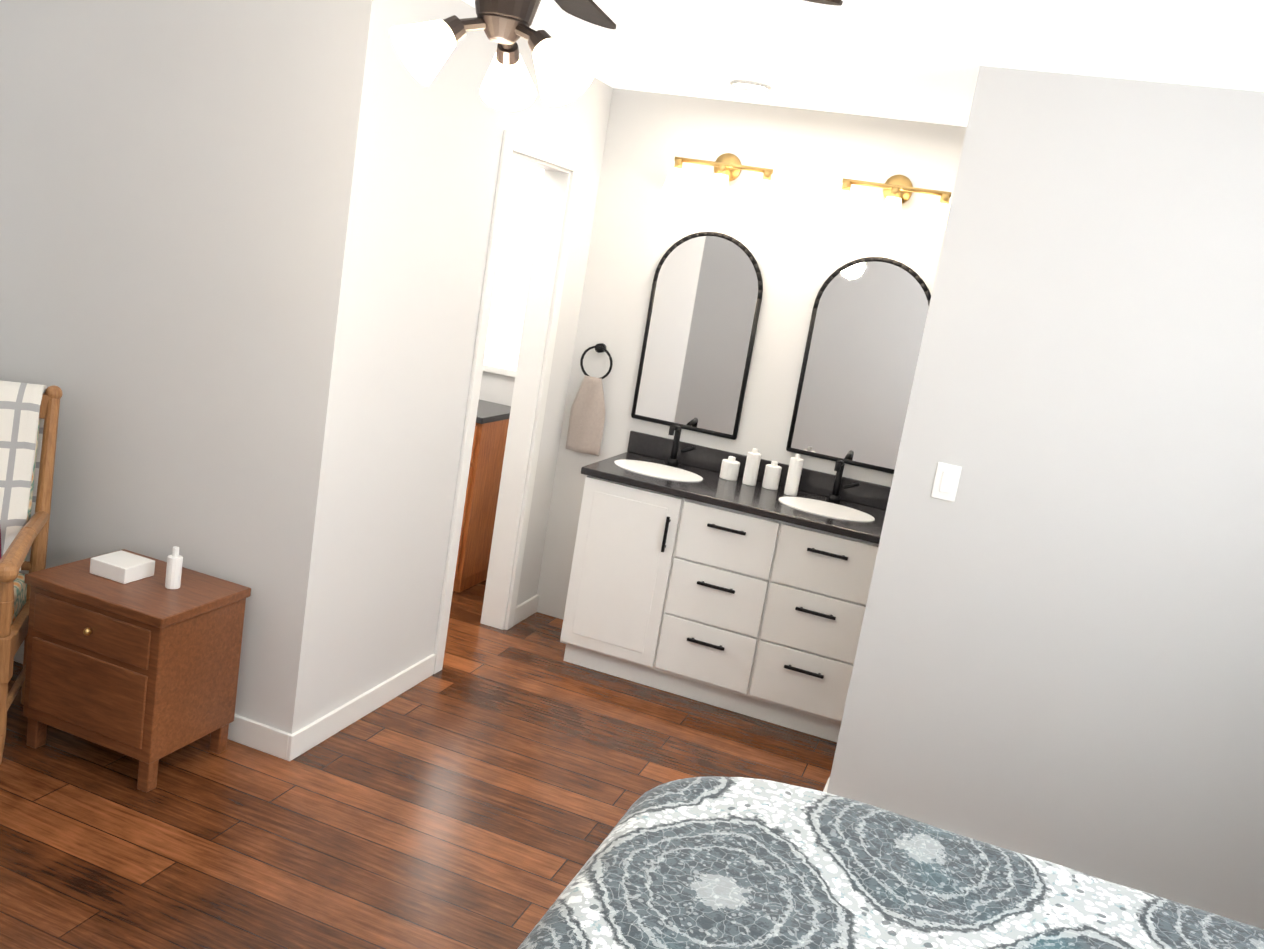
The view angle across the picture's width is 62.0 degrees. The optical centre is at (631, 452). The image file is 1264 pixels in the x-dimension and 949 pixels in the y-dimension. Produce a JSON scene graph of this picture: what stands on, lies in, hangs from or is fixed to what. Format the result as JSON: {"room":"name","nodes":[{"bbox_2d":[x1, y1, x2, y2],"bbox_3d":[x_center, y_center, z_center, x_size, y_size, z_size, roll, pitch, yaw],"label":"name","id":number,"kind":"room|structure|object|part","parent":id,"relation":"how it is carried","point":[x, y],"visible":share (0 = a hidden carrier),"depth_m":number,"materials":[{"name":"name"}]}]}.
{"room":"bedroom","nodes":[
{"label":"bedroom","id":0,"kind":"room"},
{"bbox_2d":[0,0,395,733],"bbox_3d":[-1.588,-0.374,3.504,1.480,2.500,0.120,13,11,18],"label":"wall","id":1,"kind":"structure","parent":0,"point":[186,194],"depth_m":3.37,"materials":[{"name":"paint"}]},
{"bbox_2d":[14,641,297,760],"bbox_3d":[-1.782,0.809,3.650,1.464,0.090,0.014,13,11,18],"label":"baseboard","id":2,"kind":"structure","parent":1,"relation":"attached to","point":[281,744],"depth_m":3.45,"materials":[{"name":"white wood"}]},
{"bbox_2d":[0,579,836,948],"bbox_3d":[-0.396,1.336,2.553,5.240,0.100,6.240,13,11,18],"label":"floor","id":3,"kind":"structure","parent":0,"point":[486,787],"depth_m":3.17,"materials":[{"name":"brown wood"}]},
{"bbox_2d":[0,381,62,763],"bbox_3d":[-2.137,0.332,3.210,0.598,1.064,0.707,6,11,-19],"label":"chair","id":4,"kind":"object","parent":3,"relation":"on","point":[29,414],"visible":0.85,"depth_m":3.35,"materials":[{"name":"brown wood"}]},
{"bbox_2d":[0,515,1,578],"bbox_3d":[-2.138,0.293,3.225,0.360,0.200,0.101,6,26,-19],"label":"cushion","id":5,"kind":"object","parent":4,"relation":"on","point":[0,520],"depth_m":3.30,"materials":[{"name":"fabric"}]},
{"bbox_2d":[0,381,48,573],"bbox_3d":[-2.135,0.053,3.345,0.425,0.571,0.335,6,11,-19],"label":"blanket","id":6,"kind":"object","parent":4,"relation":"on","point":[24,407],"depth_m":3.36,"materials":[{"name":"white fabric"}]},
{"bbox_2d":[23,546,250,792],"bbox_3d":[-1.551,0.606,3.279,0.524,0.690,0.393,13,11,18],"label":"side table","id":7,"kind":"object","parent":3,"relation":"on","point":[133,655],"visible":1,"depth_m":3.15,"materials":[{"name":"brown wood"}]},
{"bbox_3d":[-1.597,0.526,3.088,0.023,0.024,0.024,13,11,18],"label":"knob","id":8,"kind":"part","parent":7,"relation":"part of","materials":[{"name":"gold metal"}]},
{"bbox_2d":[453,399,510,592],"bbox_3d":[-1.153,0.146,5.513,0.970,0.910,0.505,13,11,18],"label":"base cabinet","id":9,"kind":"object","parent":3,"relation":"on","point":[484,476],"visible":0.12,"depth_m":5.26,"materials":[{"name":"brown wood"}]},
{"bbox_2d":[560,469,879,741],"bbox_3d":[0.609,0.653,4.468,1.700,0.860,0.575,13,11,18],"label":"bathroom vanity","id":10,"kind":"object","parent":3,"relation":"on","point":[735,582],"depth_m":4.29,"materials":[{"name":"white wood"}]},
{"bbox_2d":[581,449,885,540],"bbox_3d":[0.680,0.220,4.391,1.720,0.030,0.570,13,11,18],"label":"countertop","id":11,"kind":"structure","parent":10,"relation":"on","point":[742,492],"depth_m":4.39,"materials":[{"name":"black stone"}]},
{"bbox_2d":[517,776,1263,948],"bbox_3d":[0.725,0.935,1.333,2.070,1.470,1.826,13,11,18],"label":"bed","id":12,"kind":"object","parent":3,"relation":"on","point":[712,862],"visible":1,"depth_m":1.96,"materials":[{"name":"grey fabric"}]},
{"bbox_2d":[315,0,612,719],"bbox_3d":[-0.553,-0.370,4.402,0.120,2.500,2.260,13,11,18],"label":"wall","id":13,"kind":"structure","parent":0,"point":[441,140],"depth_m":3.70,"materials":[{"name":"paint"}]},
{"bbox_2d":[294,654,435,758],"bbox_3d":[-0.956,0.907,3.851,0.017,0.090,0.880,13,11,18],"label":"baseboard","id":14,"kind":"structure","parent":13,"relation":"attached to","point":[309,736],"depth_m":3.79,"materials":[{"name":"white wood"}]},
{"bbox_2d":[433,130,581,673],"bbox_3d":[-0.571,-0.201,4.435,0.136,2.155,0.720,13,11,18],"label":"door frame","id":15,"kind":"structure","parent":13,"relation":"attached to","point":[553,163],"depth_m":4.61,"materials":[{"name":"white wood"}]},
{"bbox_2d":[513,594,538,625],"bbox_3d":[-0.512,0.756,5.064,0.014,0.090,0.260,13,11,18],"label":"baseboard","id":16,"kind":"structure","parent":13,"relation":"attached to","point":[528,607],"depth_m":5.05,"materials":[{"name":"white wood"}]},
{"bbox_2d":[479,371,514,405],"bbox_3d":[-0.871,-0.650,5.641,1.360,2.500,0.100,13,11,18],"label":"wall","id":17,"kind":"structure","parent":0,"point":[496,388],"depth_m":5.57,"materials":[{"name":"paint"}]},
{"bbox_2d":[483,159,543,376],"bbox_3d":[-0.712,-0.980,5.477,0.490,1.120,0.019,13,11,18],"label":"bathroom window","id":18,"kind":"structure","parent":17,"relation":"in","point":[522,203],"depth_m":5.45,"materials":[{"name":"white glass"}]},
{"bbox_2d":[537,88,966,618],"bbox_3d":[1.369,-0.069,4.478,3.520,2.500,0.120,13,11,18],"label":"wall","id":19,"kind":"structure","parent":0,"point":[799,242],"depth_m":4.64,"materials":[{"name":"paint"}]},
{"bbox_2d":[566,343,612,455],"bbox_3d":[-0.189,-0.254,4.918,0.173,0.517,0.074,13,11,18],"label":"towel rail","id":20,"kind":"object","parent":19,"relation":"attached to","point":[586,424],"visible":0.98,"depth_m":4.91,"materials":[{"name":"beige fabric"}]},
{"bbox_2d":[566,374,605,455],"bbox_3d":[-0.207,-0.176,4.915,0.173,0.362,0.038,13,11,18],"label":"towel","id":21,"kind":"object","parent":20,"relation":"hanging from","point":[587,413],"depth_m":4.91,"materials":[{"name":"fabric"}]},
{"bbox_2d":[631,231,762,439],"bbox_3d":[0.302,-0.542,4.728,0.512,0.892,0.022,13,11,18],"label":"mirror","id":22,"kind":"object","parent":19,"relation":"attached to","point":[701,322],"visible":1,"depth_m":4.72,"materials":[{"name":"clear glass"}]},
{"bbox_2d":[662,153,774,205],"bbox_3d":[0.391,-1.200,4.551,0.510,0.200,0.143,13,11,18],"label":"sconce","id":23,"kind":"object","parent":19,"relation":"attached to","point":[728,167],"visible":0.98,"depth_m":4.52,"materials":[{"name":"gold metal"}]},
{"bbox_3d":[0.404,-1.241,4.561,0.440,0.120,0.105,13,11,18],"label":"arm","id":24,"kind":"part","parent":23,"relation":"part of"},
{"bbox_2d":[628,431,890,508],"bbox_3d":[0.784,0.125,4.636,1.720,0.100,0.020,13,11,18],"label":"backsplash","id":25,"kind":"structure","parent":19,"relation":"attached to","point":[794,476],"depth_m":4.62,"materials":[{"name":"black stone"}]},
{"bbox_2d":[786,257,930,473],"bbox_3d":[0.988,-0.387,4.497,0.512,0.892,0.022,13,11,18],"label":"mirror","id":26,"kind":"object","parent":19,"relation":"attached to","point":[864,341],"visible":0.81,"depth_m":4.50,"materials":[{"name":"clear glass"}]},
{"bbox_2d":[828,175,951,230],"bbox_3d":[1.077,-1.045,4.320,0.510,0.200,0.143,13,11,18],"label":"sconce","id":27,"kind":"object","parent":19,"relation":"attached to","point":[898,190],"visible":1,"depth_m":4.29,"materials":[{"name":"gold metal"}]},
{"bbox_3d":[1.090,-1.086,4.330,0.440,0.120,0.105,13,11,18],"label":"arm","id":28,"kind":"part","parent":27,"relation":"part of"},
{"bbox_2d":[462,0,1263,126],"bbox_3d":[0.018,-1.189,2.088,5.240,0.100,6.240,13,11,18],"label":"ceiling","id":29,"kind":"structure","parent":0,"point":[917,60],"depth_m":3.09,"materials":[{"name":"paint"}]},
{"bbox_2d":[390,0,842,110],"bbox_3d":[-0.262,-0.953,2.144,1.288,0.466,1.286,13,11,18],"label":"ceiling fan","id":30,"kind":"object","parent":29,"relation":"hanging from","point":[565,74],"visible":1,"depth_m":2.09,"materials":[{"name":"brown metal"}]},
{"bbox_3d":[-0.237,-1.000,2.097,0.248,0.350,0.248,13,11,18],"label":"motor","id":31,"kind":"part","parent":30,"relation":"part of","materials":[{"name":"brown metal"}]},
{"bbox_3d":[-0.153,-1.090,2.517,0.190,0.037,0.483,13,11,18],"label":"blade","id":32,"kind":"part","parent":30,"relation":"part of","materials":[{"name":"brown wood"}]},
{"bbox_3d":[0.191,-0.967,2.155,0.462,0.037,0.309,13,11,18],"label":"blade","id":33,"kind":"part","parent":30,"relation":"part of","materials":[{"name":"brown wood"}]},
{"bbox_2d":[730,80,771,91],"bbox_3d":[0.464,-1.433,4.113,0.165,0.016,0.166,13,11,18],"label":"recessed light","id":34,"kind":"object","parent":29,"relation":"in","point":[746,85],"visible":0.92,"depth_m":4.11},
{"bbox_2d":[827,66,1263,928],"bbox_3d":[1.744,0.234,3.168,1.880,2.500,0.120,13,11,18],"label":"wall","id":35,"kind":"structure","parent":0,"point":[1059,658],"depth_m":3.21,"materials":[{"name":"paint"}]},
{"bbox_2d":[931,462,961,501],"bbox_3d":[1.001,0.094,3.352,0.074,0.116,0.010,13,11,18],"label":"light switch","id":36,"kind":"object","parent":35,"relation":"attached to","point":[946,482],"visible":1,"depth_m":3.35,"materials":[{"name":"white plastic"}]}
]}

